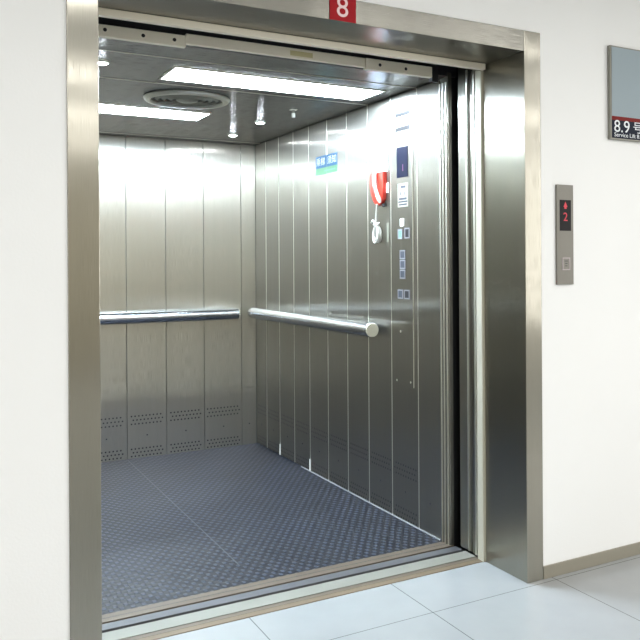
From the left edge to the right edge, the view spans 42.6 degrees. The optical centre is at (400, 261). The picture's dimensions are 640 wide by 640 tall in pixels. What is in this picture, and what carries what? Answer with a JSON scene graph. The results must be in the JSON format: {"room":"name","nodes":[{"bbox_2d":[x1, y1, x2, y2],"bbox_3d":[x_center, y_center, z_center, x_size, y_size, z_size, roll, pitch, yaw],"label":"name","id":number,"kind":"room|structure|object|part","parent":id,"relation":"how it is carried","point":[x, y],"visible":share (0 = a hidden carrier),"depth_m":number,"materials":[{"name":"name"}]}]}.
{"room":"elevator lobby","nodes":[
{"label":"elevator lobby","id":0,"kind":"room"},
{"bbox_2d":[99,134,256,461],"bbox_3d":[-1.739,0.224,5.460,1.665,2.173,0.042,0,0,-31],"label":"wall","id":1,"kind":"structure","parent":0,"point":[178,217],"depth_m":5.56,"materials":[{"name":"grey metal"}]},
{"bbox_3d":[-1.931,0.242,5.331,0.259,2.139,0.012,0,0,-31],"label":"wall panel","id":2,"kind":"part","parent":1,"relation":"part of","materials":[{"name":"metal"}]},
{"bbox_3d":[-1.706,0.241,5.464,0.256,2.139,0.012,0,0,-31],"label":"wall panel","id":3,"kind":"part","parent":1,"relation":"part of","materials":[{"name":"metal"}]},
{"bbox_2d":[100,308,239,324],"bbox_3d":[-1.740,0.369,5.368,1.390,0.076,0.118,0,0,-31],"label":"handrail","id":4,"kind":"object","parent":1,"relation":"attached to","point":[233,313],"visible":0.6,"depth_m":5.42,"materials":[{"name":"metal"}]},
{"bbox_3d":[-1.482,0.239,5.597,0.258,2.139,0.012,0,0,-31],"label":"wall panel","id":5,"kind":"part","parent":1,"relation":"part of","materials":[{"name":"metal"}]},
{"bbox_3d":[-1.252,0.238,5.732,0.267,2.139,0.012,0,0,-31],"label":"wall panel","id":6,"kind":"part","parent":1,"relation":"part of","materials":[{"name":"metal"}]},
{"bbox_3d":[-1.088,0.237,5.829,0.105,2.139,0.012,0,0,-31],"label":"wall panel","id":7,"kind":"part","parent":1,"relation":"part of","materials":[{"name":"metal"}]},
{"bbox_2d":[98,37,439,144],"bbox_3d":[-1.130,-0.855,4.417,1.665,0.043,2.443,0,0,-31],"label":"ceiling","id":8,"kind":"structure","parent":0,"point":[134,69],"depth_m":4.01,"materials":[{"name":"grey metal"}]},
{"bbox_2d":[99,59,109,64],"bbox_3d":[-1.247,-0.828,3.397,0.068,0.014,0.068,0,0,-31],"label":"recessed light","id":9,"kind":"object","parent":8,"relation":"in","point":[101,61],"visible":0.66,"depth_m":3.38,"materials":[{"name":"silver metal"}]},
{"bbox_2d":[99,103,211,120],"bbox_3d":[-1.575,-0.830,4.428,1.040,0.007,0.270,0,0,-31],"label":"recessed light","id":10,"kind":"object","parent":8,"relation":"in","point":[108,108],"visible":0.53,"depth_m":4.53,"materials":[{"name":"white plastic"}]},
{"bbox_3d":[-1.714,-0.837,5.406,1.625,0.008,0.104,0,0,-31],"label":"ceiling panel","id":11,"kind":"part","parent":8,"relation":"part of","materials":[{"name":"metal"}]},
{"bbox_2d":[143,90,229,108],"bbox_3d":[-1.093,-0.826,4.173,0.432,0.020,0.432,0,0,-31],"label":"ceiling vent","id":12,"kind":"object","parent":8,"relation":"in","point":[180,99],"visible":1,"depth_m":4.14,"materials":[{"name":"silver metal"}]},
{"bbox_3d":[-1.535,-0.838,5.102,1.625,0.008,0.598,0,0,-31],"label":"ceiling panel","id":13,"kind":"part","parent":8,"relation":"part of","materials":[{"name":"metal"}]},
{"bbox_3d":[-1.250,-0.840,4.620,1.625,0.008,0.518,0,0,-31],"label":"ceiling panel","id":14,"kind":"part","parent":8,"relation":"part of","materials":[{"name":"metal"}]},
{"bbox_3d":[-0.992,-0.841,4.183,1.625,0.008,0.493,0,0,-31],"label":"ceiling panel","id":15,"kind":"part","parent":8,"relation":"part of","materials":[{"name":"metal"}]},
{"bbox_3d":[-0.740,-0.843,3.757,1.625,0.008,0.493,0,0,-31],"label":"ceiling panel","id":16,"kind":"part","parent":8,"relation":"part of","materials":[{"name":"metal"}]},
{"bbox_3d":[-0.562,-0.844,3.454,1.625,0.008,0.205,0,0,-31],"label":"ceiling panel","id":17,"kind":"part","parent":8,"relation":"part of","materials":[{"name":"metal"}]},
{"bbox_2d":[158,65,385,100],"bbox_3d":[-0.587,-0.836,3.856,1.040,0.007,0.270,0,0,-31],"label":"recessed light","id":18,"kind":"object","parent":8,"relation":"in","point":[175,73],"visible":1,"depth_m":3.82,"materials":[{"name":"white plastic"}]},
{"bbox_2d":[290,109,296,117],"bbox_3d":[-0.591,-0.817,4.498,0.036,0.045,0.030,0,0,-31],"label":"bracket","id":19,"kind":"object","parent":8,"relation":"hanging from","point":[292,110],"visible":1,"depth_m":4.49,"materials":[{"name":"white plastic"}]},
{"bbox_2d":[101,443,441,614],"bbox_3d":[-1.117,1.337,4.417,1.665,0.060,2.443,0,0,-31],"label":"floor","id":20,"kind":"structure","parent":0,"point":[275,517],"depth_m":4.03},
{"bbox_2d":[128,460,238,564],"bbox_3d":[-1.245,1.307,4.433,0.005,0.001,2.166,0,0,-31],"label":"trim","id":21,"kind":"structure","parent":20,"relation":"in","point":[128,460],"depth_m":4.14,"materials":[{"name":"grey metal"}]},
{"bbox_2d":[102,551,482,639],"bbox_3d":[-0.374,1.323,3.170,1.633,0.048,0.146,0,0,-31],"label":"door sill","id":22,"kind":"structure","parent":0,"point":[172,626],"depth_m":3.13,"materials":[{"name":"silver metal"}]},
{"bbox_2d":[0,0,639,639],"bbox_3d":[0.001,0.000,3.143,9.000,2.600,0.270,0,0,-31],"label":"wall","id":23,"kind":"structure","parent":0,"point":[591,325],"depth_m":3.33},
{"bbox_2d":[66,0,542,639],"bbox_3d":[-0.289,0.152,3.009,1.807,2.300,0.346,0,0,-31],"label":"door frame","id":24,"kind":"structure","parent":23,"relation":"attached to","point":[505,61],"depth_m":3.27,"materials":[{"name":"metal"}]},
{"bbox_2d":[329,0,355,22],"bbox_3d":[-0.202,-0.895,2.860,0.103,0.102,0.005,0,0,-31],"label":"number sign","id":25,"kind":"object","parent":23,"relation":"attached to","point":[339,10],"visible":1,"depth_m":2.86,"materials":[{"name":"red plastic"}]},
{"bbox_2d":[470,69,477,554],"bbox_3d":[0.558,0.184,3.724,0.557,2.214,0.044,0,0,-31],"label":"sliding door","id":26,"kind":"structure","parent":23,"relation":"in","point":[472,72],"depth_m":3.58,"materials":[{"name":"metal"}]},
{"bbox_2d":[555,184,573,284],"bbox_3d":[0.683,-0.111,3.382,0.091,0.414,0.012,0,0,-31],"label":"panel","id":27,"kind":"object","parent":23,"relation":"attached to","point":[563,193],"visible":1,"depth_m":3.38,"materials":[{"name":"silver metal"}]},
{"bbox_2d":[543,542,639,578],"bbox_3d":[2.269,1.260,4.316,3.915,0.052,0.008,0,0,-31],"label":"baseboard","id":28,"kind":"structure","parent":23,"relation":"attached to","point":[575,564],"depth_m":3.45,"materials":[{"name":"beige"}]},
{"bbox_2d":[607,45,639,141],"bbox_3d":[1.071,-0.730,3.609,0.400,0.404,0.020,0,0,-31],"label":"wall sign","id":29,"kind":"object","parent":23,"relation":"attached to","point":[623,64],"visible":1,"depth_m":3.54,"materials":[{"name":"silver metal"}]},
{"bbox_2d":[255,80,441,540],"bbox_3d":[-0.413,0.216,4.837,0.054,2.173,2.443,0,0,-31],"label":"wall","id":30,"kind":"structure","parent":0,"point":[329,403],"depth_m":4.56,"materials":[{"name":"grey metal"}]},
{"bbox_3d":[-0.981,0.233,5.766,0.012,2.133,0.200,0,0,-31],"label":"wall panel","id":31,"kind":"part","parent":30,"relation":"part of","materials":[{"name":"metal"}]},
{"bbox_3d":[-0.869,0.233,5.575,0.012,2.133,0.233,0,0,-31],"label":"wall panel","id":32,"kind":"part","parent":30,"relation":"part of","materials":[{"name":"metal"}]},
{"bbox_3d":[-0.745,0.232,5.366,0.012,2.133,0.243,0,0,-31],"label":"wall panel","id":33,"kind":"part","parent":30,"relation":"part of","materials":[{"name":"metal"}]},
{"bbox_3d":[-0.621,0.231,5.155,0.012,2.133,0.237,0,0,-31],"label":"wall panel","id":34,"kind":"part","parent":30,"relation":"part of","materials":[{"name":"metal"}]},
{"bbox_2d":[248,307,378,337],"bbox_3d":[-0.568,0.355,4.937,0.119,0.078,1.742,0,0,-31],"label":"handrail","id":35,"kind":"object","parent":30,"relation":"attached to","point":[354,327],"visible":1,"depth_m":4.68,"materials":[{"name":"metal"}]},
{"bbox_3d":[-0.492,0.231,4.938,0.012,2.133,0.258,0,0,-31],"label":"wall panel","id":36,"kind":"part","parent":30,"relation":"part of","materials":[{"name":"metal"}]},
{"bbox_2d":[316,152,336,175],"bbox_3d":[-0.440,-0.576,4.827,0.002,0.113,0.295,0,0,-31],"label":"sticker","id":37,"kind":"object","parent":30,"relation":"attached to","point":[325,164],"visible":1,"depth_m":4.82,"materials":[{"name":"blue"}]},
{"bbox_3d":[-0.360,0.230,4.713,0.012,2.133,0.253,0,0,-31],"label":"wall panel","id":38,"kind":"part","parent":30,"relation":"part of","materials":[{"name":"metal"}]},
{"bbox_3d":[-0.231,0.229,4.495,0.012,2.133,0.245,0,0,-31],"label":"wall panel","id":39,"kind":"part","parent":30,"relation":"part of","materials":[{"name":"metal"}]},
{"bbox_2d":[370,170,386,243],"bbox_3d":[-0.129,-0.284,4.254,0.050,0.384,0.149,0,0,-31],"label":"telephone","id":40,"kind":"object","parent":30,"relation":"attached to","point":[378,180],"visible":1,"depth_m":4.23,"materials":[{"name":"red plastic"}]},
{"bbox_3d":[-0.104,0.228,4.280,0.012,2.133,0.244,0,0,-31],"label":"wall panel","id":41,"kind":"part","parent":30,"relation":"part of","materials":[{"name":"metal"}]},
{"bbox_2d":[373,120,387,171],"bbox_3d":[-0.106,-0.597,4.260,0.002,0.265,0.150,0,0,-31],"label":"paper notice","id":42,"kind":"object","parent":30,"relation":"attached to","point":[380,155],"visible":1,"depth_m":4.26,"materials":[{"name":"white paper"}]},
{"bbox_2d":[387,223,388,241],"bbox_3d":[-0.064,-0.150,4.196,0.001,0.100,0.024,0,0,-31],"label":"paper strip","id":43,"kind":"object","parent":30,"relation":"attached to","point":[387,223],"visible":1,"depth_m":4.19,"materials":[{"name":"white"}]},
{"bbox_2d":[391,101,413,387],"bbox_3d":[0.007,-0.083,4.067,0.010,1.405,0.210,0,0,-31],"label":"control panel","id":44,"kind":"object","parent":30,"relation":"attached to","point":[401,115],"visible":1,"depth_m":4.06,"materials":[{"name":"metal"}]},
{"bbox_2d":[400,218,403,226],"bbox_3d":[0.009,-0.194,4.060,0.008,0.040,0.036,0,0,-31],"label":"switch","id":45,"kind":"object","parent":44,"relation":"attached to","point":[401,219],"depth_m":4.06,"materials":[{"name":"white plastic"}]},
{"bbox_3d":[0.010,-0.699,4.060,0.001,0.094,0.144,0,0,-31],"label":"capacity plate","id":46,"kind":"part","parent":44,"relation":"part of","materials":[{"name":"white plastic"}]},
{"bbox_3d":[0.012,-0.331,4.061,0.001,0.118,0.100,0,0,-31],"label":"maker plate","id":47,"kind":"part","parent":44,"relation":"part of","materials":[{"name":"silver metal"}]},
{"bbox_3d":[0.062,-0.083,3.980,0.004,1.405,0.003,0,0,-31],"label":"edge trim","id":48,"kind":"part","parent":44,"relation":"part of","materials":[{"name":"silver metal"}]},
{"bbox_3d":[0.025,0.227,4.062,0.012,2.133,0.252,0,0,-31],"label":"wall panel","id":49,"kind":"part","parent":30,"relation":"part of","materials":[{"name":"metal"}]},
{"bbox_3d":[0.141,0.227,3.865,0.012,2.133,0.194,0,0,-31],"label":"wall panel","id":50,"kind":"part","parent":30,"relation":"part of","materials":[{"name":"metal"}]},
{"bbox_2d":[439,72,453,544],"bbox_3d":[0.213,0.217,3.751,0.027,2.163,0.066,0,0,-31],"label":"elevator door","id":51,"kind":"structure","parent":30,"relation":"attached to","point":[445,95],"depth_m":3.73,"materials":[{"name":"metal"}]},
{"bbox_2d":[157,554,639,639],"bbox_3d":[1.913,1.339,-0.082,9.000,0.100,7.779,0,0,-31],"label":"floor","id":52,"kind":"structure","parent":0,"point":[478,601],"depth_m":3.02,"materials":[{"name":"tile"}]},
{"bbox_2d":[451,67,477,556],"bbox_3d":[-0.242,0.141,3.360,2.800,2.600,0.350,0,0,-31],"label":"wall","id":53,"kind":"structure","parent":0,"point":[454,81],"depth_m":3.84,"materials":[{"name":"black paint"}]},
{"bbox_2d":[98,24,437,82],"bbox_3d":[-0.513,-0.839,3.274,1.575,0.075,0.028,0,0,-31],"label":"door track","id":54,"kind":"object","parent":53,"relation":"attached to","point":[104,31],"visible":0.95,"depth_m":3.25,"materials":[{"name":"silver metal"}]},
{"bbox_2d":[98,17,455,78],"bbox_3d":[-0.487,-0.965,3.342,1.690,0.244,0.061,0,0,-31],"label":"trim","id":55,"kind":"structure","parent":53,"relation":"attached to","point":[442,69],"depth_m":3.26,"materials":[{"name":"grey metal"}]},
{"bbox_2d":[102,542,461,632],"bbox_3d":[-0.454,1.325,3.312,1.624,0.046,0.132,0,0,-31],"label":"door sill","id":56,"kind":"structure","parent":53,"relation":"on","point":[208,600],"depth_m":3.26,"materials":[{"name":"grey metal"}]},
{"bbox_2d":[458,67,472,551],"bbox_3d":[0.521,0.184,3.795,0.557,2.214,0.084,0,0,-31],"label":"sliding door","id":57,"kind":"structure","parent":53,"relation":"in","point":[464,162],"depth_m":3.65,"materials":[{"name":"metal"}]}
]}

